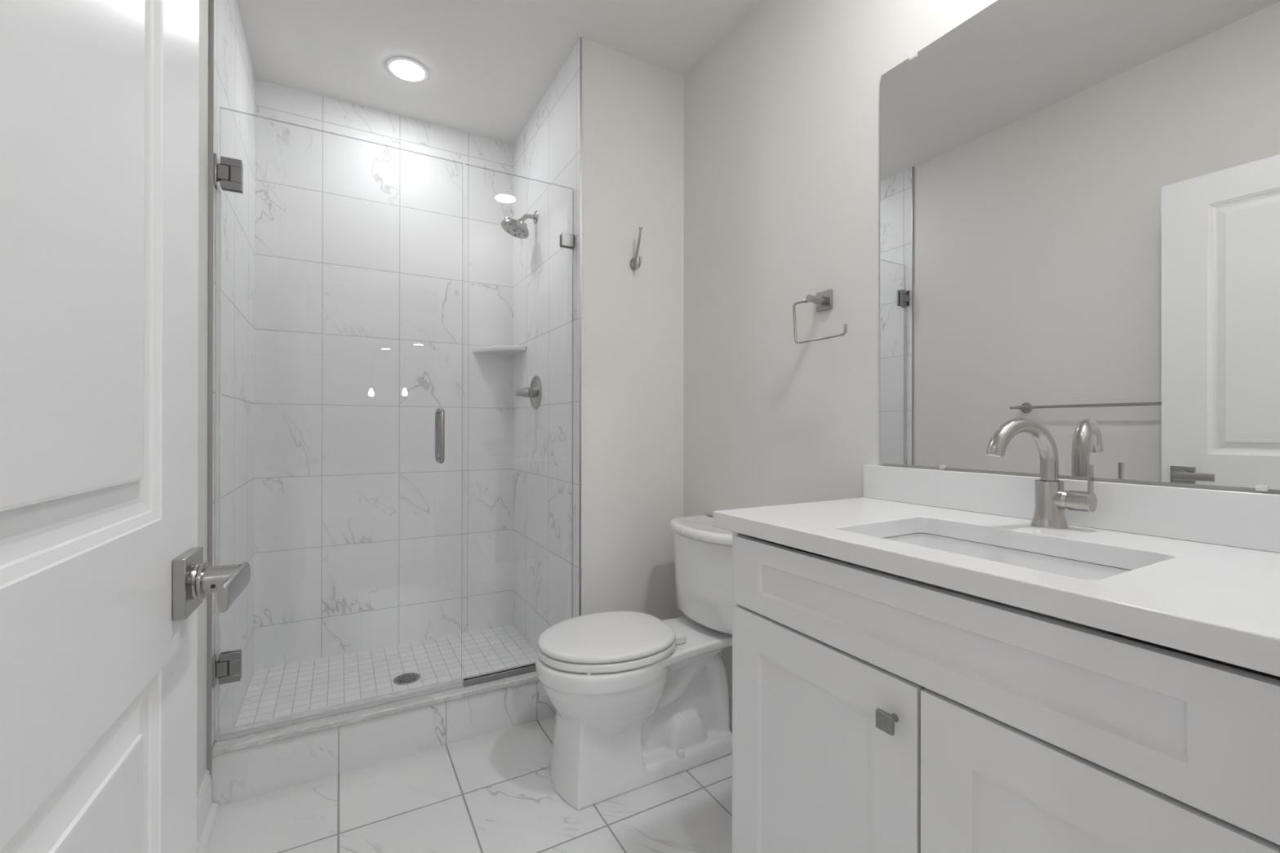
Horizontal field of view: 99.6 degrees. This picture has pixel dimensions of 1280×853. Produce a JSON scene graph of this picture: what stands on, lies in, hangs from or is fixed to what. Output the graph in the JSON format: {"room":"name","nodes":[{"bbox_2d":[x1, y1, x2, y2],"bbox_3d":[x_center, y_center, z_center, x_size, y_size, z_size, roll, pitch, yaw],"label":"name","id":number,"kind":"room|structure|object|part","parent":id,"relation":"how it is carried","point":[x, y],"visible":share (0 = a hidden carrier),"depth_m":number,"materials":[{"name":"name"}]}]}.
{"room":"bathroom","nodes":[
{"label":"bathroom","id":0,"kind":"room"},
{"bbox_2d":[196,0,255,794],"bbox_3d":[-0.972,-0.195,0.980,0.130,2.513,2.836,0,0,-29],"label":"wall","id":1,"kind":"structure","parent":0,"point":[234,79],"depth_m":1.71,"materials":[{"name":"stone"}]},
{"bbox_2d":[196,769,219,852],"bbox_3d":[-0.738,1.006,0.697,0.029,0.112,1.846,0,0,-29],"label":"baseboard","id":2,"kind":"structure","parent":1,"relation":"attached to","point":[206,811],"depth_m":1.42,"materials":[{"name":"white paint"}]},
{"bbox_2d":[206,0,213,777],"bbox_3d":[-1.193,-0.194,1.503,0.010,2.512,0.003,0,0,-29],"label":"trim","id":3,"kind":"structure","parent":1,"relation":"attached to","point":[211,163],"depth_m":1.50,"materials":[{"name":"silver metal"}]},
{"bbox_2d":[213,153,444,687],"bbox_3d":[-0.910,-0.007,1.702,0.679,1.804,0.107,0,0,-29],"label":"shower door","id":4,"kind":"structure","parent":1,"relation":"attached to","point":[227,666],"depth_m":1.55,"materials":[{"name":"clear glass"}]},
{"bbox_3d":[-1.205,0.689,1.538,0.005,0.084,0.054,0,0,-29],"label":"wall plate","id":5,"kind":"part","parent":4,"relation":"part of","materials":[{"name":"silver metal"}]},
{"bbox_3d":[-1.203,-0.723,1.540,0.005,0.088,0.054,0,0,-29],"label":"wall plate","id":6,"kind":"part","parent":4,"relation":"part of","materials":[{"name":"silver metal"}]},
{"bbox_3d":[-0.692,0.031,1.857,0.017,0.187,0.048,0,0,-29],"label":"handle","id":7,"kind":"part","parent":4,"relation":"part of","materials":[{"name":"silver metal"}]},
{"bbox_3d":[-0.663,0.030,1.805,0.017,0.187,0.048,0,0,-29],"label":"door handle","id":8,"kind":"part","parent":4,"relation":"part of","materials":[{"name":"silver metal"}]},
{"bbox_2d":[253,78,513,671],"bbox_3d":[-1.204,-0.192,2.541,1.221,2.512,0.120,0,0,-29],"label":"wall","id":9,"kind":"structure","parent":0,"point":[366,218],"depth_m":2.48,"materials":[{"name":"tile"}]},
{"bbox_2d":[473,345,526,355],"bbox_3d":[-0.685,-0.375,2.632,0.202,0.024,0.225,0,0,-29],"label":"corner shelf","id":10,"kind":"object","parent":9,"relation":"attached to","point":[511,350],"visible":1,"depth_m":2.62,"materials":[{"name":"white stone"}]},
{"bbox_2d":[234,624,537,726],"bbox_3d":[-0.946,1.040,2.183,1.089,0.048,0.756,0,0,-29],"label":"floor","id":11,"kind":"structure","parent":0,"point":[273,692],"depth_m":2.25,"materials":[{"name":"tile"}]},
{"bbox_2d":[393,672,420,684],"bbox_3d":[-0.938,1.014,2.178,0.100,0.005,0.100,0,0,-29],"label":"shower drain","id":12,"kind":"object","parent":11,"relation":"on","point":[409,677],"visible":1,"depth_m":2.17,"materials":[{"name":"silver metal"}]},
{"bbox_2d":[204,715,732,852],"bbox_3d":[-0.295,1.114,1.557,3.000,0.100,3.190,0,0,-29],"label":"floor","id":13,"kind":"structure","parent":0,"point":[495,792],"depth_m":1.50,"materials":[{"name":"tile"}]},
{"bbox_2d":[211,662,555,806],"bbox_3d":[-0.738,0.979,1.810,1.088,0.168,0.117,0,0,-29],"label":"shower curb","id":14,"kind":"object","parent":13,"relation":"on","point":[254,759],"visible":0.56,"depth_m":1.70,"materials":[{"name":"stone"}]},
{"bbox_3d":[-0.738,0.905,1.810,1.087,0.019,0.117,0,0,-29],"label":"marble sill","id":15,"kind":"part","parent":14,"relation":"part of","materials":[{"name":"white stone"}]},
{"bbox_2d":[462,232,574,687],"bbox_3d":[-0.432,-0.006,1.968,0.403,1.804,0.029,0,0,-29],"label":"glass panel","id":16,"kind":"object","parent":14,"relation":"on","point":[566,240],"visible":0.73,"depth_m":1.92,"materials":[{"name":"glass"}]},
{"bbox_3d":[-0.433,-0.008,1.967,0.400,1.800,0.010,0,0,-29],"label":"glass pane","id":17,"kind":"part","parent":16,"relation":"part of","materials":[{"name":"clear glass"}]},
{"bbox_2d":[534,514,732,809],"bbox_3d":[0.025,0.702,1.733,0.730,0.726,0.436,0,0,-29],"label":"toilet","id":18,"kind":"object","parent":13,"relation":"on","point":[639,700],"visible":0.98,"depth_m":1.64,"materials":[{"name":"white ceramic"}]},
{"bbox_3d":[-0.105,0.664,1.660,0.419,0.023,0.364,0,0,-29],"label":"seat","id":19,"kind":"part","parent":18,"relation":"part of","materials":[{"name":"white plastic"}]},
{"bbox_3d":[-0.105,0.638,1.660,0.417,0.022,0.362,0,0,-29],"label":"lid","id":20,"kind":"part","parent":18,"relation":"part of","materials":[{"name":"white plastic"}]},
{"bbox_3d":[-0.001,0.872,1.718,0.670,0.384,0.364,0,0,-29],"label":"bowl","id":21,"kind":"part","parent":18,"relation":"part of","materials":[{"name":"white ceramic"}]},
{"bbox_3d":[0.249,0.354,1.857,0.220,0.030,0.436,0,0,-29],"label":"tank lid","id":22,"kind":"part","parent":18,"relation":"part of","materials":[{"name":"white ceramic"}]},
{"bbox_3d":[0.254,0.516,1.860,0.208,0.293,0.411,0,0,-29],"label":"tank","id":23,"kind":"part","parent":18,"relation":"part of","materials":[{"name":"white ceramic"}]},
{"bbox_2d":[732,531,1279,852],"bbox_3d":[0.608,0.644,0.913,0.530,0.841,0.879,0,0,-29],"label":"vanity cabinet","id":24,"kind":"object","parent":13,"relation":"on","point":[873,712],"visible":0.99,"depth_m":0.73,"materials":[{"name":"white paint"}]},
{"bbox_3d":[0.309,0.666,0.978,0.016,0.420,0.272,0,0,-29],"label":"recessed panel","id":25,"kind":"part","parent":24,"relation":"part of","materials":[{"name":"white paint"}]},
{"bbox_3d":[0.310,0.666,0.977,0.019,0.566,0.420,0,0,-29],"label":"door","id":26,"kind":"part","parent":24,"relation":"part of","materials":[{"name":"white paint"}]},
{"bbox_3d":[0.366,0.442,0.809,0.008,0.028,0.028,0,0,-29],"label":"knob plate","id":27,"kind":"part","parent":24,"relation":"part of","materials":[{"name":"silver metal"}]},
{"bbox_3d":[0.378,0.442,0.816,0.020,0.016,0.016,0,0,-29],"label":"knob","id":28,"kind":"part","parent":24,"relation":"part of","materials":[{"name":"silver metal"}]},
{"bbox_3d":[0.399,0.305,0.818,0.016,0.064,0.634,0,0,-29],"label":"recessed panel","id":29,"kind":"part","parent":24,"relation":"part of","materials":[{"name":"white paint"}]},
{"bbox_2d":[712,497,1279,676],"bbox_3d":[0.614,0.205,0.918,0.516,0.034,0.937,0,0,-29],"label":"countertop","id":30,"kind":"structure","parent":24,"relation":"on","point":[1215,602],"depth_m":0.74,"materials":[{"name":"white stone"}]},
{"bbox_2d":[828,533,1179,653],"bbox_3d":[0.570,0.289,0.896,0.316,0.130,0.442,0,0,-29],"label":"sink","id":31,"kind":"object","parent":30,"relation":"in","point":[1043,562],"visible":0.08,"depth_m":0.95,"materials":[{"name":"white ceramic"}]},
{"bbox_2d":[986,417,1097,528],"bbox_3d":[0.727,0.086,0.981,0.177,0.204,0.098,0,0,-23],"label":"faucet","id":32,"kind":"object","parent":30,"relation":"on","point":[1051,499],"visible":1,"depth_m":1.00,"materials":[{"name":"silver metal"}]},
{"bbox_3d":[0.710,0.048,1.004,0.164,0.129,0.028,0,0,-17],"label":"spout","id":33,"kind":"part","parent":32,"relation":"part of","materials":[{"name":"silver metal"}]},
{"bbox_3d":[0.798,0.111,0.980,0.037,0.085,0.036,0,0,-29],"label":"lever handle","id":34,"kind":"part","parent":32,"relation":"part of","materials":[{"name":"silver metal"}]},
{"bbox_3d":[0.516,0.665,0.606,0.016,0.420,0.274,0,0,-29],"label":"recessed panel","id":35,"kind":"part","parent":24,"relation":"part of","materials":[{"name":"white paint"}]},
{"bbox_3d":[0.516,0.665,0.606,0.019,0.566,0.418,0,0,-29],"label":"door","id":36,"kind":"part","parent":24,"relation":"part of","materials":[{"name":"white paint"}]},
{"bbox_2d":[236,0,758,144],"bbox_3d":[-0.267,-1.509,1.517,2.200,0.120,3.090,0,0,-29],"label":"ceiling","id":37,"kind":"structure","parent":0,"point":[490,64],"depth_m":2.05,"materials":[{"name":"white paint"}]},
{"bbox_2d":[386,56,428,82],"bbox_3d":[-0.943,-1.444,2.196,0.156,0.009,0.156,0,0,-29],"label":"recessed light","id":38,"kind":"object","parent":37,"relation":"in","point":[406,68],"visible":1,"depth_m":2.19,"materials":[{"name":"white plastic"}]},
{"bbox_2d":[512,38,684,652],"bbox_3d":[-0.212,-0.191,2.589,0.582,2.513,1.000,0,0,-29],"label":"wall","id":39,"kind":"structure","parent":0,"point":[633,108],"depth_m":2.15,"materials":[{"name":"white paint"}]},
{"bbox_2d":[500,210,537,239],"bbox_3d":[-0.541,-0.915,2.420,0.159,0.129,0.128,0,0,-29],"label":"shower fixture","id":40,"kind":"object","parent":39,"relation":"attached to","point":[515,228],"visible":1,"depth_m":2.40,"materials":[{"name":"silver metal"}]},
{"bbox_3d":[-0.514,-0.932,2.436,0.085,0.054,0.019,0,0,-29],"label":"arm","id":41,"kind":"part","parent":40,"relation":"part of","materials":[{"name":"silver metal"}]},
{"bbox_2d":[515,375,542,408],"bbox_3d":[-0.510,-0.154,2.431,0.092,0.152,0.152,0,0,-29],"label":"shower valve","id":42,"kind":"object","parent":39,"relation":"attached to","point":[534,392],"visible":1,"depth_m":2.42,"materials":[{"name":"silver metal"}]},
{"bbox_3d":[-0.514,-0.154,2.429,0.084,0.046,0.046,0,0,-29],"label":"handle","id":43,"kind":"part","parent":42,"relation":"part of","materials":[{"name":"silver metal"}]},
{"bbox_2d":[578,36,582,616],"bbox_3d":[-0.221,-0.191,2.011,0.008,2.512,0.003,0,0,-29],"label":"trim","id":44,"kind":"structure","parent":39,"relation":"attached to","point":[580,37],"depth_m":2.01,"materials":[{"name":"silver metal"}]},
{"bbox_2d":[629,226,642,270],"bbox_3d":[-0.011,-0.685,2.094,0.033,0.154,0.060,0,0,-29],"label":"robe hook","id":45,"kind":"object","parent":39,"relation":"attached to","point":[633,264],"visible":1,"depth_m":2.09,"materials":[{"name":"silver metal"}]},
{"bbox_2d":[683,0,1279,690],"bbox_3d":[0.707,-0.191,1.409,0.120,2.512,1.956,0,0,-29],"label":"wall","id":46,"kind":"structure","parent":0,"point":[782,113],"depth_m":1.72,"materials":[{"name":"white paint"}]},
{"bbox_2d":[728,688,732,728],"bbox_3d":[0.385,1.009,1.831,0.029,0.112,0.879,0,0,-29],"label":"baseboard","id":47,"kind":"structure","parent":46,"relation":"attached to","point":[730,690],"depth_m":1.94,"materials":[{"name":"white paint"}]},
{"bbox_2d":[792,288,847,343],"bbox_3d":[0.525,-0.319,1.540,0.071,0.152,0.194,0,0,-29],"label":"towel ring","id":48,"kind":"object","parent":46,"relation":"attached to","point":[823,300],"visible":1,"depth_m":1.56,"materials":[{"name":"silver metal"}]},
{"bbox_3d":[0.507,-0.367,1.563,0.062,0.024,0.024,0,0,-29],"label":"post","id":49,"kind":"part","parent":48,"relation":"part of","materials":[{"name":"silver metal"}]},
{"bbox_2d":[863,464,1279,552],"bbox_3d":[0.832,0.145,1.039,0.019,0.086,0.937,0,0,-29],"label":"backsplash","id":50,"kind":"structure","parent":46,"relation":"attached to","point":[1233,518],"depth_m":0.97,"materials":[{"name":"white stone"}]},
{"bbox_2d":[880,0,1279,491],"bbox_3d":[0.831,-0.413,1.052,0.009,1.024,0.832,0,0,-29],"label":"mirror","id":51,"kind":"object","parent":46,"relation":"attached to","point":[1080,199],"visible":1,"depth_m":1.02,"materials":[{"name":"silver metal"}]},
{"bbox_3d":[0.418,-0.194,0.198,1.561,2.512,0.120,0,0,-29],"label":"wall","id":52,"kind":"structure","parent":0,"visible":0},
{"bbox_2d":[0,0,250,852],"bbox_3d":[-0.338,0.086,0.297,0.094,1.928,0.756,0,0,-26],"label":"door","id":53,"kind":"structure","parent":52,"relation":"in","point":[104,577],"depth_m":0.40,"materials":[{"name":"white paint"}]},
{"bbox_3d":[-0.484,0.167,0.580,0.011,0.063,0.063,0,0,-26],"label":"handle","id":54,"kind":"part","parent":53,"relation":"part of","materials":[{"name":"silver metal"}]},
{"bbox_3d":[-0.425,0.167,0.569,0.010,0.028,0.103,0,0,-26],"label":"lever","id":55,"kind":"part","parent":53,"relation":"part of","materials":[{"name":"silver metal"}]}
]}

